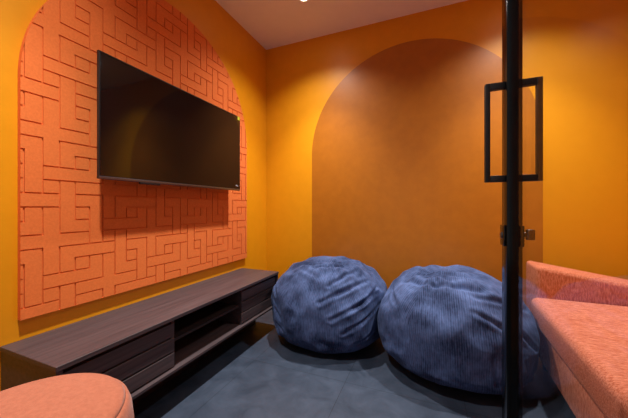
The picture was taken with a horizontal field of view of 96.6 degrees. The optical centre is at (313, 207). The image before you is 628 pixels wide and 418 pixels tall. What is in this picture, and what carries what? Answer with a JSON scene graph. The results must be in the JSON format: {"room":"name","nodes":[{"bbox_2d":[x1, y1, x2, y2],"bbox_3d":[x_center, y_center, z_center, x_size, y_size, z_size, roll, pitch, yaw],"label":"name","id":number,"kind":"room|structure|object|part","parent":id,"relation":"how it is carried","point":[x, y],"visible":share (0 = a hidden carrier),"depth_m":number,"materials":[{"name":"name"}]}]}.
{"room":"lounge","nodes":[
{"label":"lounge","id":0,"kind":"room"},
{"bbox_2d":[0,0,265,390],"bbox_3d":[-0.980,-0.297,1.702,0.100,2.555,2.614,0,0,22],"label":"wall","id":1,"kind":"structure","parent":0,"point":[243,57],"depth_m":1.50,"materials":[{"name":"paint"}]},
{"bbox_2d":[18,0,246,320],"bbox_3d":[-0.880,-0.407,1.785,0.021,1.703,1.478,0,0,22],"label":"acoustic panel","id":2,"kind":"object","parent":1,"relation":"attached to","point":[83,237],"visible":0.76,"depth_m":1.34,"materials":[{"name":"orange fabric"}]},
{"bbox_2d":[97,50,239,190],"bbox_3d":[-0.825,-0.416,1.756,0.103,0.590,1.025,0,0,22],"label":"television","id":3,"kind":"object","parent":2,"relation":"attached to","point":[151,130],"visible":1,"depth_m":1.55,"materials":[{"name":"black plastic"}]},
{"bbox_2d":[215,0,466,49],"bbox_3d":[0.455,-1.625,1.118,3.200,0.100,2.614,0,0,22],"label":"ceiling","id":4,"kind":"structure","parent":0,"point":[272,23],"depth_m":2.29,"materials":[{"name":"paint"}]},
{"bbox_2d":[133,309,575,417],"bbox_3d":[0.059,1.030,0.145,3.200,0.100,4.714,0,0,22],"label":"floor","id":5,"kind":"structure","parent":0,"point":[257,373],"depth_m":1.50,"materials":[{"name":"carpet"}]},
{"bbox_2d":[0,373,133,417],"bbox_3d":[-0.663,0.726,0.620,0.451,0.509,0.451,0,0,22],"label":"pouf","id":6,"kind":"object","parent":5,"relation":"on","point":[76,395],"visible":1,"depth_m":0.69,"materials":[{"name":"fabric"}]},
{"bbox_2d":[0,268,278,404],"bbox_3d":[-0.737,0.753,1.673,0.366,0.454,1.481,0,0,22],"label":"media console","id":7,"kind":"object","parent":5,"relation":"on","point":[144,345],"visible":0.67,"depth_m":1.31,"materials":[{"name":"brown wood"}]},
{"bbox_3d":[-1.013,0.663,0.999,0.362,0.240,0.018,0,0,22],"label":"panel","id":8,"kind":"part","parent":7,"relation":"part of","materials":[{"name":"brown wood"}]},
{"bbox_2d":[174,301,238,340],"bbox_3d":[-0.747,0.661,1.686,0.316,0.014,0.532,0,0,22],"label":"shelf","id":9,"kind":"object","parent":7,"relation":"attached to","point":[184,325],"depth_m":1.67,"materials":[{"name":"brown wood"}]},
{"bbox_3d":[-0.641,0.663,1.940,0.342,0.240,0.018,0,0,22],"label":"panel","id":10,"kind":"part","parent":7,"relation":"part of","materials":[{"name":"brown wood"}]},
{"bbox_2d":[271,256,386,353],"bbox_3d":[0.120,0.675,2.117,0.882,0.610,0.785,0,0,22],"label":"bean bag","id":11,"kind":"object","parent":5,"relation":"on","point":[321,304],"visible":0.93,"depth_m":1.81,"materials":[{"name":"blue fabric"}]},
{"bbox_2d":[378,265,539,394],"bbox_3d":[0.846,0.680,1.756,0.845,0.599,0.848,0,0,22],"label":"bean bag","id":12,"kind":"object","parent":5,"relation":"on","point":[443,325],"visible":0.88,"depth_m":1.45,"materials":[{"name":"blue fabric"}]},
{"bbox_2d":[526,261,627,417],"bbox_3d":[1.313,0.580,0.707,0.998,0.800,2.100,0,0,22],"label":"sofa","id":13,"kind":"object","parent":5,"relation":"on","point":[581,317],"visible":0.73,"depth_m":1.26,"materials":[{"name":"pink fabric"}]},
{"bbox_3d":[1.708,0.608,1.566,0.818,0.534,0.212,0,0,22],"label":"arm","id":14,"kind":"part","parent":13,"relation":"part of"},
{"bbox_2d":[266,0,627,279],"bbox_3d":[0.929,-0.297,2.282,3.000,2.555,0.100,0,0,22],"label":"wall","id":15,"kind":"structure","parent":0,"point":[579,48],"depth_m":1.94,"materials":[{"name":"paint"}]},
{"bbox_2d":[312,38,542,303],"bbox_3d":[0.789,-0.187,2.283,1.744,2.334,0.003,0,0,22],"label":"arched wall panel","id":16,"kind":"object","parent":15,"relation":"attached to","point":[398,185],"visible":0.72,"depth_m":2.26,"materials":[{"name":"orange paint"}]},
{"bbox_3d":[-0.023,-0.298,-0.056,3.000,2.555,0.080,0,0,22],"label":"wall","id":17,"kind":"structure","parent":0,"visible":0},
{"bbox_2d":[484,0,542,417],"bbox_3d":[0.362,-0.189,0.345,0.126,2.322,0.892,0,0,22],"label":"door","id":18,"kind":"structure","parent":17,"relation":"in","point":[513,234],"depth_m":0.71,"materials":[{"name":"black metal"}]},
{"bbox_3d":[0.483,-0.199,0.749,0.045,0.263,0.017,0,0,22],"label":"handle","id":19,"kind":"part","parent":18,"relation":"part of","materials":[{"name":"black metal"}]},
{"bbox_3d":[0.501,0.074,0.742,0.005,0.054,0.040,0,0,22],"label":"lock plate","id":20,"kind":"part","parent":18,"relation":"part of","materials":[{"name":"black metal"}]},
{"bbox_3d":[0.538,0.074,0.727,0.005,0.054,0.040,0,0,22],"label":"lock plate","id":21,"kind":"part","parent":18,"relation":"part of","materials":[{"name":"black metal"}]},
{"bbox_3d":[0.557,-0.199,0.719,0.047,0.263,0.017,0,0,22],"label":"handle","id":22,"kind":"part","parent":18,"relation":"part of","materials":[{"name":"black metal"}]}
]}

